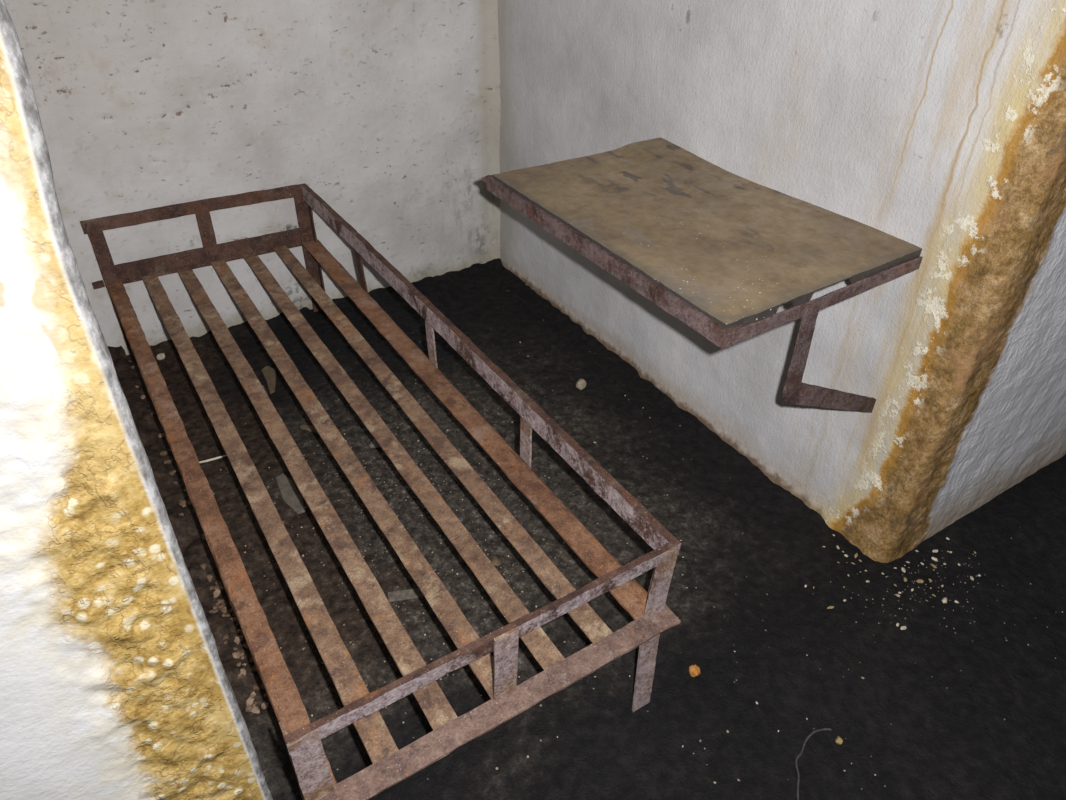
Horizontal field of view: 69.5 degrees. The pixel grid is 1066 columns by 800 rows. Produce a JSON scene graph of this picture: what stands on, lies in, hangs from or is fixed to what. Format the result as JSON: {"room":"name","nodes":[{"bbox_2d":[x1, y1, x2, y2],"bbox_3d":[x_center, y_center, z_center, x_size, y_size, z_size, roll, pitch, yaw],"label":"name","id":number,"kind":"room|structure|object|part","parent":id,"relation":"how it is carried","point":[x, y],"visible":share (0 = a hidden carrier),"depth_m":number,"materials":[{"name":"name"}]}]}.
{"room":"prison interior","nodes":[
{"label":"prison interior","id":0,"kind":"room"},
{"bbox_2d":[0,0,272,799],"bbox_3d":[-1.290,0.016,0.456,1.654,2.410,3.389,14,38,16],"label":"wall","id":1,"kind":"structure","parent":0,"point":[115,685],"depth_m":0.72,"materials":[{"name":"white paint"}]},
{"bbox_2d":[4,0,500,354],"bbox_3d":[-0.761,-1.274,2.212,1.700,2.410,0.064,-18,41,-24],"label":"wall","id":2,"kind":"structure","parent":0,"point":[388,111],"depth_m":2.48,"materials":[{"name":"white paint"}]},
{"bbox_2d":[108,258,1065,799],"bbox_3d":[0.801,0.323,1.995,8.400,0.066,3.828,-20,41,-26],"label":"floor","id":3,"kind":"structure","parent":0,"point":[925,739],"depth_m":1.82,"materials":[{"name":"black soil"}]},
{"bbox_2d":[156,353,164,359],"bbox_3d":[-1.252,-0.147,2.587,0.031,0.026,0.026,-29,46,-34],"label":"stone","id":4,"kind":"object","parent":3,"relation":"on","point":[160,356],"visible":1,"depth_m":2.58,"materials":[{"name":"beige stone"}]},
{"bbox_2d":[160,450,166,456],"bbox_3d":[-1.036,0.150,2.156,0.019,0.015,0.016,9,37,11],"label":"rubble stone","id":5,"kind":"object","parent":3,"relation":"on","point":[163,453],"visible":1,"depth_m":2.15,"materials":[{"name":"brown stone"}]},
{"bbox_2d":[164,459,172,463],"bbox_3d":[-1.008,0.170,2.127,0.026,0.012,0.016,-18,41,-24],"label":"rubble stone","id":6,"kind":"object","parent":3,"relation":"on","point":[169,460],"visible":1,"depth_m":2.12,"materials":[{"name":"brown stone"}]},
{"bbox_2d":[178,500,185,505],"bbox_3d":[-0.909,0.266,1.991,0.017,0.016,0.020,-23,43,-29],"label":"rubble stone","id":7,"kind":"object","parent":3,"relation":"on","point":[181,502],"visible":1,"depth_m":1.99,"materials":[{"name":"brown stone"}]},
{"bbox_2d":[200,563,206,569],"bbox_3d":[-0.783,0.395,1.828,0.021,0.013,0.014,27,44,31],"label":"rubble stone","id":8,"kind":"object","parent":3,"relation":"on","point":[204,565],"visible":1,"depth_m":1.82,"materials":[{"name":"brown stone"}]},
{"bbox_2d":[206,574,212,582],"bbox_3d":[-0.768,0.422,1.821,0.015,0.014,0.018,2,37,0],"label":"rubble stone","id":9,"kind":"object","parent":3,"relation":"on","point":[209,578],"visible":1,"depth_m":1.82,"materials":[{"name":"stone"}]},
{"bbox_2d":[199,455,226,462],"bbox_3d":[-0.915,0.170,2.183,0.091,0.007,0.007,-16,40,-21],"label":"stick","id":10,"kind":"object","parent":3,"relation":"on","point":[219,457],"visible":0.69,"depth_m":2.18,"materials":[{"name":"beige wood"}]},
{"bbox_2d":[209,609,217,613],"bbox_3d":[-0.718,0.475,1.728,0.019,0.009,0.012,1,37,-1],"label":"rubble stone","id":11,"kind":"object","parent":3,"relation":"on","point":[214,611],"visible":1,"depth_m":1.73,"materials":[{"name":"brown stone"}]},
{"bbox_2d":[213,589,220,597],"bbox_3d":[-0.732,0.448,1.777,0.015,0.016,0.018,9,37,10],"label":"rubble stone","id":12,"kind":"object","parent":3,"relation":"on","point":[216,593],"visible":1,"depth_m":1.77,"materials":[{"name":"beige stone"}]},
{"bbox_2d":[232,652,239,658],"bbox_3d":[-0.631,0.543,1.633,0.014,0.013,0.012,10,37,11],"label":"rubble stone","id":13,"kind":"object","parent":3,"relation":"on","point":[235,655],"visible":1,"depth_m":1.63,"materials":[{"name":"beige stone"}]},
{"bbox_2d":[234,637,239,643],"bbox_3d":[-0.645,0.525,1.677,0.012,0.013,0.014,-17,40,-23],"label":"rubble stone","id":14,"kind":"object","parent":3,"relation":"on","point":[236,640],"visible":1,"depth_m":1.68,"materials":[{"name":"beige stone"}]},
{"bbox_2d":[240,668,245,675],"bbox_3d":[-0.603,0.567,1.600,0.014,0.012,0.012,26,43,29],"label":"rubble stone","id":15,"kind":"object","parent":3,"relation":"on","point":[242,671],"visible":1,"depth_m":1.60,"materials":[{"name":"beige stone"}]},
{"bbox_2d":[245,706,252,711],"bbox_3d":[-0.564,0.614,1.525,0.018,0.011,0.012,2,37,1],"label":"rubble stone","id":16,"kind":"object","parent":3,"relation":"on","point":[248,708],"visible":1,"depth_m":1.52,"materials":[{"name":"brown stone"}]},
{"bbox_2d":[246,696,253,705],"bbox_3d":[-0.574,0.612,1.556,0.015,0.016,0.017,9,37,10],"label":"rubble stone","id":17,"kind":"object","parent":3,"relation":"on","point":[250,700],"visible":0.98,"depth_m":1.55,"materials":[{"name":"beige stone"}]},
{"bbox_2d":[251,706,259,713],"bbox_3d":[-0.551,0.615,1.524,0.016,0.012,0.017,-12,39,-18],"label":"rubble stone","id":18,"kind":"object","parent":3,"relation":"on","point":[255,709],"visible":1,"depth_m":1.52,"materials":[{"name":"beige stone"}]},
{"bbox_2d":[252,684,260,690],"bbox_3d":[-0.574,0.597,1.593,0.016,0.012,0.013,25,43,29],"label":"rubble stone","id":19,"kind":"object","parent":3,"relation":"on","point":[255,687],"visible":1,"depth_m":1.59,"materials":[{"name":"brown stone"}]},
{"bbox_2d":[261,702,268,709],"bbox_3d":[-0.538,0.613,1.541,0.016,0.012,0.017,-7,37,-11],"label":"rubble stone","id":20,"kind":"object","parent":3,"relation":"on","point":[264,705],"visible":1,"depth_m":1.54,"materials":[{"name":"beige stone"}]},
{"bbox_2d":[261,366,275,393],"bbox_3d":[-0.852,-0.069,2.507,0.042,0.007,0.161,-16,40,-22],"label":"chip","id":21,"kind":"object","parent":3,"relation":"on","point":[269,373],"visible":1,"depth_m":2.51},
{"bbox_2d":[276,473,305,513],"bbox_3d":[-0.658,0.252,2.078,0.046,0.008,0.176,-20,41,-26],"label":"chip","id":22,"kind":"object","parent":3,"relation":"on","point":[291,496],"visible":1,"depth_m":2.07,"materials":[{"name":"grey stone"}]},
{"bbox_2d":[300,424,318,433],"bbox_3d":[-0.663,0.088,2.301,0.077,0.015,0.028,17,39,19],"label":"stone","id":23,"kind":"object","parent":3,"relation":"on","point":[310,428],"visible":0.79,"depth_m":2.30,"materials":[{"name":"brown stone"}]},
{"bbox_2d":[369,439,380,447],"bbox_3d":[-0.454,0.128,2.243,0.050,0.029,0.038,-29,46,-34],"label":"stone","id":24,"kind":"object","parent":3,"relation":"on","point":[373,444],"visible":0.59,"depth_m":2.23,"materials":[{"name":"grey stone"}]},
{"bbox_2d":[80,183,680,799],"bbox_3d":[-0.555,0.049,1.947,0.739,0.497,1.960,-20,42,-26],"label":"frame","id":25,"kind":"object","parent":3,"relation":"on","point":[649,611],"visible":1,"depth_m":1.61,"materials":[{"name":"brown metal"}]},
{"bbox_3d":[-1.319,-0.330,2.438,0.043,0.490,0.034,-20,42,-26],"label":"leg","id":26,"kind":"part","parent":25,"relation":"part of","materials":[{"name":"brown metal"}]},
{"bbox_3d":[-1.059,-0.614,2.451,0.683,0.053,0.009,-20,42,-26],"label":"guard rail","id":27,"kind":"part","parent":25,"relation":"part of","materials":[{"name":"brown metal"}]},
{"bbox_3d":[-1.064,-0.488,2.564,0.682,0.076,0.031,-20,42,-26],"label":"rail","id":28,"kind":"part","parent":25,"relation":"part of","materials":[{"name":"brown metal"}]},
{"bbox_3d":[-0.822,0.130,1.810,0.048,0.047,1.884,-20,42,-26],"label":"rail","id":29,"kind":"part","parent":25,"relation":"part of","materials":[{"name":"brown metal"}]},
{"bbox_3d":[-0.331,0.636,1.205,0.045,0.450,0.043,-20,42,-26],"label":"leg","id":30,"kind":"part","parent":25,"relation":"part of","materials":[{"name":"brown metal"}]},
{"bbox_3d":[-0.784,-0.519,2.718,0.049,0.482,0.032,-20,42,-26],"label":"leg","id":31,"kind":"part","parent":25,"relation":"part of","materials":[{"name":"brown metal"}]},
{"bbox_3d":[-0.283,-0.066,2.090,0.068,0.045,1.884,-20,42,-26],"label":"rail","id":32,"kind":"part","parent":25,"relation":"part of","materials":[{"name":"brown metal"}]},
{"bbox_3d":[-0.041,0.370,1.215,0.707,0.033,0.015,-20,42,-26],"label":"guard rail","id":33,"kind":"part","parent":25,"relation":"part of","materials":[{"name":"brown metal"}]},
{"bbox_3d":[-0.262,-0.217,1.987,0.021,0.082,1.888,-20,42,-27],"label":"guard rail","id":34,"kind":"part","parent":25,"relation":"part of","materials":[{"name":"brown metal"}]},
{"bbox_3d":[-0.042,0.525,1.299,0.720,0.043,0.048,-20,42,-26],"label":"rail","id":35,"kind":"part","parent":25,"relation":"part of","materials":[{"name":"brown metal"}]},
{"bbox_3d":[0.222,0.441,1.486,0.064,0.450,0.059,-20,42,-26],"label":"leg","id":36,"kind":"part","parent":25,"relation":"part of","materials":[{"name":"brown metal"}]},
{"bbox_2d":[387,588,422,601],"bbox_3d":[-0.301,0.459,1.811,0.082,0.008,0.027,-6,37,-10],"label":"chip","id":37,"kind":"object","parent":3,"relation":"on","point":[414,593],"visible":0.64,"depth_m":1.81,"materials":[{"name":"grey stone"}]},
{"bbox_2d":[491,555,501,566],"bbox_3d":[-0.090,0.400,1.895,0.028,0.019,0.037,16,39,18],"label":"stone","id":38,"kind":"object","parent":3,"relation":"on","point":[496,561],"visible":0.94,"depth_m":1.89,"materials":[{"name":"brown stone"}]},
{"bbox_2d":[576,378,586,389],"bbox_3d":[0.155,-0.049,2.492,0.035,0.044,0.040,24,42,27],"label":"stone","id":39,"kind":"object","parent":3,"relation":"on","point":[581,384],"visible":1,"depth_m":2.48,"materials":[{"name":"beige stone"}]},
{"bbox_2d":[212,290,1062,789],"bbox_3d":[0.138,0.219,2.152,1.926,0.017,2.178,-20,41,-26],"label":"grit","id":40,"kind":"object","parent":3,"relation":"on","point":[403,722],"visible":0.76,"depth_m":1.90,"materials":[{"name":"beige stone"}]},
{"bbox_2d":[689,664,700,676],"bbox_3d":[0.348,0.585,1.655,0.026,0.024,0.024,8,37,9],"label":"pebble","id":41,"kind":"object","parent":3,"relation":"on","point":[694,670],"visible":1,"depth_m":1.65,"materials":[{"name":"orange stone"}]},
{"bbox_2d":[795,728,831,799],"bbox_3d":[0.535,0.713,1.506,0.040,0.007,0.203,23,42,26],"label":"root","id":42,"kind":"object","parent":3,"relation":"on","point":[822,729],"visible":1,"depth_m":1.52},
{"bbox_2d":[835,736,842,744],"bbox_3d":[0.615,0.682,1.543,0.014,0.012,0.021,19,40,23],"label":"pebble","id":43,"kind":"object","parent":3,"relation":"on","point":[838,740],"visible":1,"depth_m":1.54,"materials":[{"name":"beige stone"}]},
{"bbox_2d":[498,0,1065,562],"bbox_3d":[2.133,-1.661,2.830,4.217,2.410,2.049,-20,41,-26],"label":"wall","id":44,"kind":"structure","parent":0,"point":[938,127],"depth_m":1.77,"materials":[{"name":"white paint"}]},
{"bbox_2d":[481,137,922,412],"bbox_3d":[0.345,-0.281,1.873,0.577,0.428,0.895,-20,41,-26],"label":"table","id":45,"kind":"object","parent":44,"relation":"attached to","point":[719,250],"visible":1,"depth_m":1.62,"materials":[{"name":"beige wood"}]},
{"bbox_3d":[0.126,-0.332,1.654,0.040,0.038,0.860,-20,41,-26],"label":"frame rail","id":46,"kind":"part","parent":45,"relation":"part of","materials":[{"name":"brown metal"}]},
{"bbox_3d":[0.573,-0.196,1.475,0.549,0.051,0.008,-20,41,-26],"label":"frame rail","id":47,"kind":"part","parent":45,"relation":"part of","materials":[{"name":"brown metal"}]}
]}

